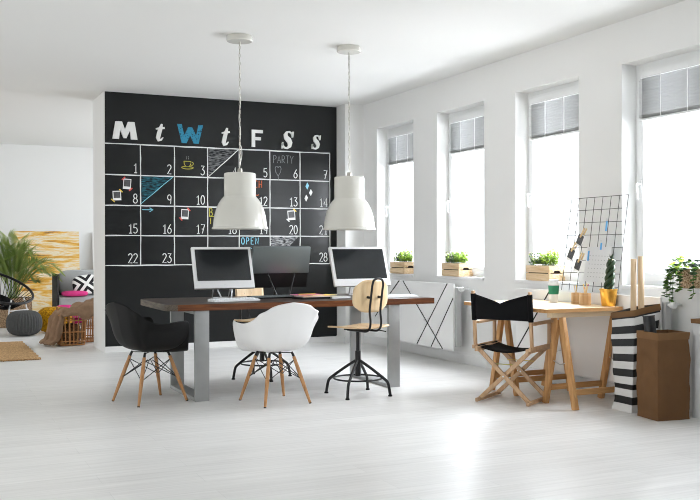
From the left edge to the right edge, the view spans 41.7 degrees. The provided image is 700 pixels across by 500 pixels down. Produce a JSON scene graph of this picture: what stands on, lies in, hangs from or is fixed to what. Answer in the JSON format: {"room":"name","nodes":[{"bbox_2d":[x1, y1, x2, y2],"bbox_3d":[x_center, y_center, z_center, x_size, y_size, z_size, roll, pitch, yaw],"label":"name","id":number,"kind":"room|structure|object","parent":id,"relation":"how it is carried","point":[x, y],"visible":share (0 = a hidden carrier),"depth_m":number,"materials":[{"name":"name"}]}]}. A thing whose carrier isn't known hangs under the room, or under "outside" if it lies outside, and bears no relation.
{"room":"open-plan office","nodes":[
{"label":"open-plan office","id":0,"kind":"room"},
{"bbox_2d":[0,297,31,327],"bbox_3d":[-5.409,0.999,14.757,0.590,0.470,0.590,0,0,-25],"label":"basket pot","id":1,"kind":"object","parent":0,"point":[3,313],"depth_m":14.51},
{"bbox_2d":[0,144,92,296],"bbox_3d":[-6.885,-0.342,16.451,9.223,3.151,0.200,0,0,-25],"label":"wall","id":2,"kind":"structure","parent":0,"point":[43,188],"depth_m":16.95,"materials":[{"name":"white paint"}]},
{"bbox_2d":[93,91,336,352],"bbox_3d":[-1.607,-0.344,12.107,3.327,3.151,0.814,0,0,-25],"label":"wall","id":3,"kind":"structure","parent":0,"point":[99,102],"depth_m":11.42,"materials":[{"name":"white paint"}]},
{"bbox_2d":[105,91,336,346],"bbox_3d":[-1.562,-0.376,11.690,3.051,3.070,0.007,0,0,-25],"label":"chalkboard","id":4,"kind":"object","parent":3,"relation":"attached to","point":[148,246],"visible":0.73,"depth_m":11.53,"materials":[{"name":"paint"}]},
{"bbox_2d":[111,189,122,201],"bbox_3d":[-2.815,-0.658,11.100,0.143,0.167,0.003,0,0,-25],"label":"photo","id":5,"kind":"object","parent":4,"relation":"attached to","point":[116,194],"visible":1,"depth_m":11.10,"materials":[{"name":"white paper"}]},
{"bbox_2d":[113,192,119,197],"bbox_3d":[-2.815,-0.666,11.100,0.080,0.075,0.001,-3,2,-25],"label":"picture","id":6,"kind":"object","parent":5,"relation":"attached to","point":[115,194],"depth_m":11.10},
{"bbox_2d":[112,121,137,139],"bbox_3d":[-2.726,-1.448,11.130,0.300,0.212,0.025,0,0,-25],"label":"letter","id":7,"kind":"object","parent":4,"relation":"attached to","point":[118,127],"visible":1,"depth_m":11.12,"materials":[{"name":"white"}]},
{"bbox_2d":[122,177,132,190],"bbox_3d":[-2.705,-0.802,11.152,0.136,0.178,0.003,0,0,-25],"label":"photo","id":8,"kind":"object","parent":4,"relation":"attached to","point":[126,182],"visible":1,"depth_m":11.15,"materials":[{"name":"white paper"}]},
{"bbox_2d":[124,180,130,186],"bbox_3d":[-2.704,-0.811,11.152,0.076,0.081,0.001,4,-2,-25],"label":"picture","id":9,"kind":"object","parent":8,"relation":"attached to","point":[127,183],"depth_m":11.15},
{"bbox_2d":[156,124,164,140],"bbox_3d":[-2.336,-1.444,11.311,0.108,0.220,0.026,0,0,-25],"label":"letter","id":10,"kind":"object","parent":4,"relation":"attached to","point":[158,135],"visible":1,"depth_m":11.29,"materials":[{"name":"white paint"}]},
{"bbox_2d":[179,208,190,220],"bbox_3d":[-2.058,-0.447,11.453,0.148,0.169,0.003,0,0,-25],"label":"photo","id":11,"kind":"object","parent":4,"relation":"attached to","point":[184,212],"visible":1,"depth_m":11.45,"materials":[{"name":"white paper"}]},
{"bbox_2d":[182,210,187,216],"bbox_3d":[-2.057,-0.456,11.453,0.076,0.081,0.001,3,-1,-25],"label":"picture","id":12,"kind":"object","parent":11,"relation":"attached to","point":[184,212],"depth_m":11.45},
{"bbox_2d":[221,128,229,145],"bbox_3d":[-1.578,-1.435,11.664,0.104,0.233,0.026,0,0,-25],"label":"letter","id":13,"kind":"object","parent":4,"relation":"attached to","point":[225,133],"visible":1,"depth_m":11.65,"materials":[{"name":"white"}]},
{"bbox_2d":[251,130,262,146],"bbox_3d":[-1.196,-1.437,11.843,0.150,0.220,0.025,0,0,-25],"label":"letter","id":14,"kind":"object","parent":4,"relation":"attached to","point":[253,138],"visible":1,"depth_m":11.82,"materials":[{"name":"white"}]},
{"bbox_2d":[281,131,293,148],"bbox_3d":[-0.816,-1.438,12.020,0.173,0.237,0.025,0,0,-25],"label":"letter","id":15,"kind":"object","parent":4,"relation":"attached to","point":[287,138],"visible":1,"depth_m":12.01,"materials":[{"name":"white paint"}]},
{"bbox_2d":[286,209,295,221],"bbox_3d":[-0.768,-0.455,12.055,0.146,0.178,0.003,0,0,-25],"label":"photo","id":16,"kind":"object","parent":4,"relation":"attached to","point":[291,214],"visible":1,"depth_m":12.05,"materials":[{"name":"white paper"}]},
{"bbox_2d":[288,211,294,217],"bbox_3d":[-0.769,-0.465,12.054,0.084,0.081,0.001,-5,2,-25],"label":"picture","id":17,"kind":"object","parent":16,"relation":"attached to","point":[291,214],"depth_m":12.05},
{"bbox_2d":[311,135,320,149],"bbox_3d":[-0.450,-1.429,12.191,0.135,0.194,0.025,0,0,-25],"label":"letter","id":18,"kind":"object","parent":4,"relation":"attached to","point":[315,140],"visible":1,"depth_m":12.18,"materials":[{"name":"white paint"}]},
{"bbox_2d":[0,0,684,147],"bbox_3d":[-2.553,-1.984,7.149,9.823,0.150,20.920,0,0,-25],"label":"ceiling","id":19,"kind":"structure","parent":0,"point":[57,57],"depth_m":8.58,"materials":[{"name":"white paint"}]},
{"bbox_2d":[212,33,267,229],"bbox_3d":[-0.986,-1.050,8.223,0.506,1.727,0.506,0,0,-25],"label":"pendant lamp","id":20,"kind":"object","parent":19,"relation":"hanging from","point":[239,208],"visible":1,"depth_m":8.09,"materials":[{"name":"white metal"}]},
{"bbox_2d":[323,44,375,229],"bbox_3d":[-0.008,-1.053,8.678,0.506,1.727,0.506,0,0,-25],"label":"pendant lamp","id":21,"kind":"object","parent":19,"relation":"hanging from","point":[349,210],"visible":1,"depth_m":8.54,"materials":[{"name":"cream white enamel"},{"name":"steel"},{"name":"fabric cord"}]},
{"bbox_2d":[0,320,699,499],"bbox_3d":[-2.547,1.302,7.155,9.823,0.120,20.920,0,0,-25],"label":"floor","id":22,"kind":"structure","parent":0,"point":[63,435],"depth_m":6.13,"materials":[{"name":"grey wood"}]},
{"bbox_2d":[0,273,33,333],"bbox_3d":[-5.304,0.742,13.548,1.238,0.989,0.838,0,0,-25],"label":"chair","id":23,"kind":"object","parent":22,"relation":"on","point":[6,303],"visible":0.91,"depth_m":13.75,"materials":[{"name":"black metal"}]},
{"bbox_2d":[0,341,40,361],"bbox_3d":[-5.078,1.230,10.808,2.533,0.018,2.232,0,0,-25],"label":"jute rug","id":24,"kind":"object","parent":22,"relation":"on","point":[14,350],"visible":1,"depth_m":10.96,"materials":[{"name":"beige wicker"}]},
{"bbox_2d":[6,310,41,335],"bbox_3d":[-4.699,1.056,13.257,0.495,0.359,0.497,0,0,-25],"label":"knitted pouf","id":25,"kind":"object","parent":22,"relation":"on","point":[21,322],"visible":1,"depth_m":13.08,"materials":[{"name":"grey fabric"}]},
{"bbox_2d":[0,229,64,327],"bbox_3d":[-5.358,0.432,14.690,1.575,1.604,1.064,0,0,-25],"label":"potted palm","id":26,"kind":"object","parent":22,"relation":"on","point":[17,255],"visible":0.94,"depth_m":14.71,"materials":[{"name":"plant"}]},
{"bbox_2d":[14,231,79,311],"bbox_3d":[-5.541,0.434,16.818,1.147,1.558,0.172,0,0,-25],"label":"abstract painting","id":27,"kind":"object","parent":22,"relation":"on","point":[63,246],"visible":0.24,"depth_m":16.82,"materials":[{"name":"white paper"}]},
{"bbox_2d":[38,307,71,331],"bbox_3d":[-4.434,1.044,13.778,0.510,0.379,0.510,0,0,-25],"label":"knitted pouf","id":28,"kind":"object","parent":22,"relation":"on","point":[45,313],"visible":0.29,"depth_m":13.56,"materials":[{"name":"yellow fabric"}]},
{"bbox_2d":[56,306,85,345],"bbox_3d":[-3.646,0.977,12.005,0.372,0.504,0.452,0,0,-25],"label":"rattan basket","id":29,"kind":"object","parent":22,"relation":"on","point":[82,325],"visible":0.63,"depth_m":11.85,"materials":[{"name":"wicker"}]},
{"bbox_2d":[39,298,93,345],"bbox_3d":[-3.635,0.928,11.963,0.772,0.591,0.541,0,0,-25],"label":"blanket","id":30,"kind":"object","parent":29,"relation":"on","point":[84,310],"visible":0.91,"depth_m":11.79,"materials":[{"name":"beige fabric"}]},
{"bbox_2d":[58,305,77,323],"bbox_3d":[-4.420,1.033,14.270,0.380,0.365,0.255,0,0,-29],"label":"cushion","id":31,"kind":"object","parent":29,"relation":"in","point":[67,306],"visible":0.2,"depth_m":14.23,"materials":[{"name":"pink fabric"}]},
{"bbox_2d":[60,323,80,343],"bbox_3d":[-3.655,1.087,12.001,0.270,0.260,0.340,0,0,-25],"label":"folded cloth","id":32,"kind":"object","parent":29,"relation":"in","point":[67,324],"visible":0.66,"depth_m":11.87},
{"bbox_2d":[52,269,93,306],"bbox_3d":[-4.018,0.779,15.511,1.850,0.902,0.730,0,0,-25],"label":"sofa","id":33,"kind":"object","parent":22,"relation":"on","point":[58,286],"visible":0.18,"depth_m":15.24,"materials":[{"name":"fabric"}]},
{"bbox_2d":[61,291,87,295],"bbox_3d":[-4.495,0.710,14.996,0.400,0.090,0.340,0,0,-31],"label":"cushion","id":34,"kind":"object","parent":33,"relation":"on","point":[64,293],"visible":1,"depth_m":14.86,"materials":[{"name":"pink fabric"}]},
{"bbox_2d":[59,295,93,304],"bbox_3d":[-4.400,0.858,15.277,0.892,0.205,0.630,0,0,-25],"label":"seat cushion","id":35,"kind":"object","parent":33,"relation":"on","point":[63,300],"depth_m":14.90,"materials":[{"name":"grey fabric"}]},
{"bbox_2d":[59,269,93,294],"bbox_3d":[-4.502,0.549,15.485,0.830,0.430,0.250,0,-10,-25],"label":"cushion","id":36,"kind":"object","parent":33,"relation":"on","point":[66,284],"depth_m":15.28,"materials":[{"name":"grey fabric"}]},
{"bbox_2d":[72,274,93,294],"bbox_3d":[-4.365,0.576,15.178,0.428,0.346,0.208,0,0,-29],"label":"cushion","id":37,"kind":"object","parent":33,"relation":"on","point":[83,282],"visible":0.65,"depth_m":15.10,"materials":[{"name":"fabric"}]},
{"bbox_2d":[85,316,93,341],"bbox_3d":[-3.463,0.966,12.487,0.352,0.524,0.432,0,0,-25],"label":"rattan basket","id":38,"kind":"object","parent":22,"relation":"on","point":[88,339],"visible":0.16,"depth_m":12.29,"materials":[{"name":"wicker"}]},
{"bbox_2d":[92,232,93,269],"bbox_3d":[-4.439,0.439,17.335,0.800,1.545,0.213,0,0,-25],"label":"canvas","id":39,"kind":"object","parent":22,"relation":"on","point":[92,232],"visible":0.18,"depth_m":17.20,"materials":[{"name":"white paper"}]},
{"bbox_2d":[105,302,189,407],"bbox_3d":[-1.661,0.828,7.521,0.616,0.831,0.692,0,0,-43],"label":"armchair","id":40,"kind":"object","parent":22,"relation":"on","point":[133,331],"visible":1,"depth_m":7.35,"materials":[{"name":"black plastic"}]},
{"bbox_2d":[232,288,291,381],"bbox_3d":[-0.867,0.747,8.896,0.489,0.977,0.455,0,0,22],"label":"swivel chair","id":41,"kind":"object","parent":22,"relation":"on","point":[256,291],"visible":0.41,"depth_m":8.91,"materials":[{"name":"black metal"}]},
{"bbox_2d":[233,302,318,407],"bbox_3d":[-0.601,0.826,7.465,0.692,0.831,0.616,0,0,-32],"label":"armchair","id":42,"kind":"object","parent":22,"relation":"on","point":[288,326],"visible":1,"depth_m":7.29,"materials":[{"name":"white plastic"}]},
{"bbox_2d":[141,293,433,401],"bbox_3d":[-0.578,0.839,8.398,2.475,0.795,1.090,0,0,-25],"label":"desk","id":43,"kind":"object","parent":22,"relation":"on","point":[200,307],"visible":0.7,"depth_m":8.07,"materials":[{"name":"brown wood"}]},
{"bbox_2d":[191,247,254,297],"bbox_3d":[-1.147,0.208,8.325,0.555,0.470,0.223,0,0,-23],"label":"monitor","id":44,"kind":"object","parent":43,"relation":"on","point":[230,268],"visible":0.89,"depth_m":8.32,"materials":[{"name":"plastic"}]},
{"bbox_2d":[208,297,259,301],"bbox_3d":[-1.006,0.430,7.983,0.440,0.024,0.135,0,0,-34],"label":"keyboard","id":45,"kind":"object","parent":43,"relation":"on","point":[241,298],"visible":1,"depth_m":7.95,"materials":[{"name":"white plastic"}]},
{"bbox_2d":[247,295,293,298],"bbox_3d":[-0.721,0.429,8.414,0.420,0.024,0.130,0,0,-30],"label":"keyboard","id":46,"kind":"object","parent":43,"relation":"on","point":[261,296],"visible":0.99,"depth_m":8.39,"materials":[{"name":"black plastic"}]},
{"bbox_2d":[251,246,310,294],"bbox_3d":[-0.677,0.200,8.696,0.580,0.479,0.237,0,0,-27],"label":"monitor","id":47,"kind":"object","parent":43,"relation":"on","point":[274,267],"visible":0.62,"depth_m":8.64,"materials":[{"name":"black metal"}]},
{"bbox_2d":[292,297,329,299],"bbox_3d":[-0.352,0.433,8.332,0.282,0.016,0.212,0,0,-32],"label":"notebook","id":48,"kind":"object","parent":43,"relation":"on","point":[302,298],"visible":0.9,"depth_m":8.24,"materials":[{"name":"black paper"}]},
{"bbox_2d":[295,295,329,296],"bbox_3d":[-0.346,0.420,8.390,0.272,0.008,0.202,0,0,-30],"label":"magazine","id":49,"kind":"object","parent":48,"relation":"on","point":[295,295],"visible":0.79,"depth_m":8.31,"materials":[{"name":"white paper"}]},
{"bbox_2d":[306,294,334,295],"bbox_3d":[-0.275,0.413,8.450,0.262,0.005,0.162,0,0,-35],"label":"magazine","id":50,"kind":"object","parent":49,"relation":"on","point":[324,294],"visible":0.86,"depth_m":8.38,"materials":[{"name":"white paper"}]},
{"bbox_2d":[290,294,323,295],"bbox_3d":[-0.394,0.408,8.422,0.262,0.005,0.182,0,0,-31],"label":"magazine","id":51,"kind":"object","parent":50,"relation":"on","point":[290,294],"visible":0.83,"depth_m":8.38,"materials":[{"name":"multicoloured paper"}]},
{"bbox_2d":[330,296,350,297],"bbox_3d":[-0.127,0.434,8.470,0.212,0.012,0.162,0,0,-36],"label":"keyboard","id":52,"kind":"object","parent":43,"relation":"on","point":[330,296],"visible":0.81,"depth_m":8.46,"materials":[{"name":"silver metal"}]},
{"bbox_2d":[328,247,390,294],"bbox_3d":[0.098,0.205,8.801,0.585,0.470,0.223,0,0,-23],"label":"monitor","id":53,"kind":"object","parent":43,"relation":"on","point":[350,266],"visible":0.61,"depth_m":8.79,"materials":[{"name":"plastic"}]},
{"bbox_2d":[388,294,417,297],"bbox_3d":[0.432,0.427,8.543,0.400,0.024,0.130,0,0,-28],"label":"keyboard","id":54,"kind":"object","parent":43,"relation":"on","point":[389,295],"visible":0.79,"depth_m":8.54,"materials":[{"name":"white plastic"}]},
{"bbox_2d":[324,277,391,399],"bbox_3d":[0.083,0.732,7.836,0.464,1.007,0.491,0,0,-28],"label":"swivel chair","id":55,"kind":"object","parent":22,"relation":"on","point":[369,296],"visible":1,"depth_m":7.73,"materials":[{"name":"beige wood"}]},
{"bbox_2d":[471,290,553,406],"bbox_3d":[1.328,0.777,7.512,0.540,0.899,0.515,0,0,33],"label":"chair","id":56,"kind":"object","parent":22,"relation":"on","point":[484,309],"visible":0.93,"depth_m":7.39,"materials":[{"name":"brown wood"}]},
{"bbox_2d":[489,318,568,395],"bbox_3d":[1.550,0.863,8.038,0.687,0.749,0.425,0,0,-25],"label":"trestle","id":57,"kind":"object","parent":22,"relation":"on","point":[501,323],"visible":0.36,"depth_m":7.99,"materials":[{"name":"brown wood"}]},
{"bbox_2d":[464,299,622,312],"bbox_3d":[1.611,0.474,7.813,0.770,0.030,1.200,0,0,-25],"label":"tabletop","id":58,"kind":"object","parent":57,"relation":"on","point":[593,307],"visible":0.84,"depth_m":7.34,"materials":[{"name":"brown wood"}]},
{"bbox_2d":[548,279,558,302],"bbox_3d":[1.778,0.358,8.023,0.099,0.201,0.099,0,0,-25],"label":"coffee cup","id":59,"kind":"object","parent":58,"relation":"on","point":[553,284],"visible":1,"depth_m":7.99,"materials":[{"name":"white paper"}]},
{"bbox_2d":[533,303,578,306],"bbox_3d":[1.705,0.458,7.658,0.300,0.001,0.420,0,0,-18],"label":"paper sheet","id":60,"kind":"object","parent":58,"relation":"on","point":[542,304],"visible":0.86,"depth_m":7.59,"materials":[{"name":"white paper"}]},
{"bbox_2d":[571,292,578,303],"bbox_3d":[1.927,0.411,7.833,0.083,0.095,0.082,0,0,-25],"label":"pencil cup","id":61,"kind":"object","parent":58,"relation":"on","point":[574,296],"visible":0.89,"depth_m":7.80,"materials":[{"name":"brown wood"}]},
{"bbox_2d":[579,293,590,304],"bbox_3d":[1.955,0.408,7.642,0.099,0.100,0.098,0,0,-25],"label":"pencil cup","id":62,"kind":"object","parent":58,"relation":"on","point":[584,298],"visible":1,"depth_m":7.61,"materials":[{"name":"brown wood"}]},
{"bbox_2d":[599,253,617,306],"bbox_3d":[2.107,0.241,7.492,0.148,0.436,0.148,0,0,-25],"label":"plant","id":63,"kind":"object","parent":58,"relation":"on","point":[608,294],"visible":1,"depth_m":7.45,"materials":[{"name":"green plant"}]},
{"bbox_2d":[542,310,619,409],"bbox_3d":[1.873,0.864,7.344,0.687,0.749,0.425,0,0,-25],"label":"trestle","id":64,"kind":"object","parent":22,"relation":"on","point":[559,324],"visible":0.63,"depth_m":7.29,"materials":[{"name":"brown wood"}]},
{"bbox_2d":[611,304,660,412],"bbox_3d":[2.205,0.822,7.092,0.293,0.824,0.240,0,0,-23],"label":"paper bag","id":65,"kind":"object","parent":22,"relation":"on","point":[625,323],"visible":0.56,"depth_m":7.05,"materials":[{"name":"white paper"}]},
{"bbox_2d":[630,259,636,310],"bbox_3d":[2.188,0.636,7.098,0.054,1.135,0.044,0,0,-25],"label":"paper roll","id":66,"kind":"object","parent":65,"relation":"in","point":[633,261],"visible":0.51,"depth_m":7.08,"materials":[{"name":"beige paper"}]},
{"bbox_2d":[638,256,643,308],"bbox_3d":[2.243,0.625,7.076,0.048,1.155,0.052,0,0,-25],"label":"paper roll","id":67,"kind":"object","parent":65,"relation":"in","point":[640,258],"visible":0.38,"depth_m":7.06,"materials":[{"name":"beige paper"}]},
{"bbox_2d":[636,329,690,420],"bbox_3d":[2.308,0.917,6.769,0.298,0.635,0.274,0,0,-18],"label":"paper bag","id":68,"kind":"object","parent":22,"relation":"on","point":[663,356],"visible":0.99,"depth_m":6.67,"materials":[{"name":"brown paper"}]},
{"bbox_2d":[642,315,656,332],"bbox_3d":[2.239,0.849,6.775,0.164,0.738,0.090,0,0,37],"label":"tube","id":69,"kind":"object","parent":68,"relation":"in","point":[649,323],"visible":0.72,"depth_m":6.76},
{"bbox_2d":[691,318,699,418],"bbox_3d":[2.643,0.870,6.700,0.188,0.728,0.244,0,0,-25],"label":"paper bag","id":70,"kind":"object","parent":22,"relation":"on","point":[695,322],"visible":1,"depth_m":6.73,"materials":[{"name":"white paper"}]},
{"bbox_2d":[337,104,363,336],"bbox_3d":[0.003,-0.348,12.273,0.268,3.151,0.275,0,0,-25],"label":"wall pier","id":71,"kind":"object","parent":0,"point":[345,238],"visible":0.57,"depth_m":12.16,"materials":[{"name":"white paint"}]},
{"bbox_2d":[337,335,363,342],"bbox_3d":[0.006,1.185,12.259,0.282,0.085,0.276,0,0,-25],"label":"baseboard","id":72,"kind":"object","parent":71,"relation":"attached to","point":[342,339],"visible":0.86,"depth_m":12.18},
{"bbox_2d":[364,0,699,394],"bbox_3d":[1.784,-0.345,9.172,0.340,3.151,20.320,0,0,-25],"label":"wall","id":73,"kind":"structure","parent":0,"point":[604,61],"depth_m":9.13,"materials":[{"name":"white paint"}]},
{"bbox_2d":[385,123,413,276],"bbox_3d":[0.650,-0.621,11.454,0.257,1.878,0.965,0,0,-25],"label":"window","id":74,"kind":"structure","parent":73,"relation":"in","point":[391,169],"depth_m":11.82,"materials":[{"name":"white plastic"}]},
{"bbox_2d":[387,128,412,165],"bbox_3d":[0.654,-1.280,11.455,0.040,0.407,0.795,0,0,-25],"label":"blind","id":75,"kind":"object","parent":74,"relation":"attached to","point":[400,144],"visible":0.7,"depth_m":11.50,"materials":[{"name":"white plastic"}]},
{"bbox_2d":[390,262,413,273],"bbox_3d":[0.661,0.218,11.331,0.186,0.144,0.360,0,0,-25],"label":"wooden crate","id":76,"kind":"object","parent":74,"relation":"on","point":[396,267],"visible":0.73,"depth_m":11.18,"materials":[{"name":"brown wood"}]},
{"bbox_2d":[393,250,404,261],"bbox_3d":[0.613,0.084,11.412,0.159,0.180,0.215,0,0,-25],"label":"potted herb","id":77,"kind":"object","parent":76,"relation":"in","point":[397,254],"visible":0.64,"depth_m":11.40,"materials":[{"name":"green plant"}]},
{"bbox_2d":[398,249,412,261],"bbox_3d":[0.681,0.080,11.254,0.169,0.189,0.254,0,0,-25],"label":"potted herb","id":78,"kind":"object","parent":76,"relation":"in","point":[406,257],"visible":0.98,"depth_m":11.22,"materials":[{"name":"green plant"}]},
{"bbox_2d":[374,280,468,350],"bbox_3d":[0.798,0.720,10.682,0.174,0.726,2.012,0,0,-25],"label":"radiator","id":79,"kind":"object","parent":73,"relation":"attached to","point":[438,324],"visible":0.86,"depth_m":10.27,"materials":[{"name":"white metal"}]},
{"bbox_2d":[436,105,483,280],"bbox_3d":[1.293,-0.620,10.073,0.257,1.878,0.965,0,0,-25],"label":"window","id":80,"kind":"structure","parent":73,"relation":"in","point":[478,272],"depth_m":10.44,"materials":[{"name":"white plastic"}]},
{"bbox_2d":[442,263,472,276],"bbox_3d":[1.192,0.219,10.193,0.186,0.144,0.360,0,0,-25],"label":"wooden crate","id":81,"kind":"object","parent":80,"relation":"on","point":[449,269],"visible":0.99,"depth_m":10.05,"materials":[{"name":"brown wood"}]},
{"bbox_2d":[445,250,459,262],"bbox_3d":[1.147,0.085,10.265,0.159,0.181,0.252,0,0,-25],"label":"potted herb","id":82,"kind":"object","parent":81,"relation":"in","point":[449,258],"visible":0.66,"depth_m":10.26,"materials":[{"name":"green plant"}]},
{"bbox_2d":[452,247,469,263],"bbox_3d":[1.210,0.073,10.124,0.162,0.206,0.249,0,0,-25],"label":"potted herb","id":83,"kind":"object","parent":81,"relation":"in","point":[461,258],"visible":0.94,"depth_m":10.08,"materials":[{"name":"green plant"}]},
{"bbox_2d":[449,111,483,154],"bbox_3d":[1.298,-1.279,10.075,0.040,0.407,0.795,0,0,-25],"label":"blind","id":84,"kind":"object","parent":80,"relation":"attached to","point":[467,131],"visible":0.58,"depth_m":10.10,"materials":[{"name":"white plastic"}]},
{"bbox_2d":[364,333,691,411],"bbox_3d":[3.052,1.171,6.042,0.014,0.125,13.571,0,0,-25],"label":"baseboard","id":85,"kind":"structure","parent":73,"relation":"attached to","point":[455,356],"depth_m":9.99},
{"bbox_2d":[514,81,578,285],"bbox_3d":[1.937,-0.619,8.693,0.257,1.878,0.965,0,0,-25],"label":"window","id":86,"kind":"structure","parent":73,"relation":"in","point":[533,146],"depth_m":9.06,"materials":[{"name":"white plastic"}]},
{"bbox_2d":[526,265,564,280],"bbox_3d":[1.861,0.220,8.757,0.186,0.144,0.360,0,0,-25],"label":"wooden crate","id":87,"kind":"object","parent":86,"relation":"on","point":[535,273],"visible":0.84,"depth_m":8.63,"materials":[{"name":"brown wood"}]},
{"bbox_2d":[528,250,549,265],"bbox_3d":[1.803,0.088,8.832,0.179,0.176,0.231,0,0,-25],"label":"potted herb","id":88,"kind":"object","parent":87,"relation":"in","point":[534,260],"visible":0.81,"depth_m":8.85,"materials":[{"name":"green plant"}]},
{"bbox_2d":[540,247,560,265],"bbox_3d":[1.887,0.075,8.685,0.205,0.204,0.214,0,0,4],"label":"potted herb","id":89,"kind":"object","parent":87,"relation":"in","point":[552,259],"visible":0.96,"depth_m":8.64,"materials":[{"name":"green plant"}]},
{"bbox_2d":[529,88,578,140],"bbox_3d":[1.941,-1.278,8.694,0.040,0.407,0.795,0,0,-25],"label":"blind","id":90,"kind":"object","parent":86,"relation":"attached to","point":[556,114],"visible":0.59,"depth_m":8.70,"materials":[{"name":"white plastic"}]},
{"bbox_2d":[516,288,681,381],"bbox_3d":[2.084,0.722,7.922,0.174,0.720,2.002,0,0,-25],"label":"radiator","id":91,"kind":"object","parent":73,"relation":"attached to","point":[587,335],"visible":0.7,"depth_m":7.90,"materials":[{"name":"white metal"}]},
{"bbox_2d":[561,194,628,293],"bbox_3d":[2.093,-0.051,7.894,0.120,0.816,0.738,0,0,-25],"label":"grid","id":92,"kind":"object","parent":91,"relation":"on","point":[618,208],"visible":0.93,"depth_m":7.89,"materials":[{"name":"metal"}]},
{"bbox_2d":[566,247,575,261],"bbox_3d":[1.956,0.040,8.134,0.018,0.139,0.126,0,0,-22],"label":"photo","id":93,"kind":"object","parent":92,"relation":"attached to","point":[570,255],"visible":1,"depth_m":8.13,"materials":[{"name":"white paper"}]},
{"bbox_2d":[567,248,574,259],"bbox_3d":[1.957,0.034,8.133,0.001,0.087,0.076,9,18,-25],"label":"picture","id":94,"kind":"object","parent":93,"relation":"attached to","point":[570,255],"depth_m":8.13},
{"bbox_2d":[573,258,582,272],"bbox_3d":[1.990,0.135,8.030,0.018,0.136,0.120,0,0,-22],"label":"photo","id":95,"kind":"object","parent":92,"relation":"attached to","point":[577,266],"visible":1,"depth_m":8.03,"materials":[{"name":"white paper"}]},
{"bbox_2d":[574,259,581,270],"bbox_3d":[1.990,0.129,8.029,0.001,0.087,0.076,9,14,-25],"label":"picture","id":96,"kind":"object","parent":95,"relation":"attached to","point":[577,265],"depth_m":8.03},
{"bbox_2d":[576,233,584,247],"bbox_3d":[2.014,-0.084,8.051,0.018,0.139,0.126,0,0,-22],"label":"photo","id":97,"kind":"object","parent":92,"relation":"attached to","point":[579,241],"visible":1,"depth_m":8.05,"materials":[{"name":"white paper"}]},
{"bbox_2d":[577,253,584,262],"bbox_3d":[2.014,0.068,8.010,0.033,0.092,0.062,0,0,-41],"label":"peg","id":98,"kind":"object","parent":92,"relation":"attached to","point":[581,253],"visible":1,"depth_m":8.00,"materials":[{"name":"brown wood"}]},
{"bbox_2d":[580,228,586,237],"bbox_3d":[2.039,-0.149,8.027,0.033,0.090,0.066,0,0,-38],"label":"peg","id":99,"kind":"object","parent":92,"relation":"attached to","point":[583,228],"visible":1,"depth_m":8.02,"materials":[{"name":"brown wood"}]},
{"bbox_2d":[583,247,611,282],"bbox_3d":[2.099,0.123,7.800,0.043,0.302,0.315,0,0,-25],"label":"paper sheet","id":100,"kind":"object","parent":92,"relation":"attached to","point":[595,268],"visible":0.94,"depth_m":7.81,"materials":[{"name":"white paper"}]},
{"bbox_2d":[620,50,699,292],"bbox_3d":[2.580,-0.618,7.312,0.257,1.878,0.965,0,0,-25],"label":"window","id":101,"kind":"structure","parent":73,"relation":"in","point":[652,281],"depth_m":7.68,"materials":[{"name":"white plastic"}]},
{"bbox_2d":[639,58,699,120],"bbox_3d":[2.585,-1.277,7.314,0.040,0.407,0.795,0,0,-25],"label":"blind","id":102,"kind":"object","parent":101,"relation":"attached to","point":[674,89],"visible":1,"depth_m":7.36,"materials":[{"name":"white plastic"}]},
{"bbox_2d":[661,255,699,301],"bbox_3d":[2.572,0.233,7.065,0.315,0.387,0.462,0,0,-25],"label":"trailing plant","id":103,"kind":"object","parent":101,"relation":"on","point":[687,277],"visible":1,"depth_m":7.01,"materials":[{"name":"green plant"}]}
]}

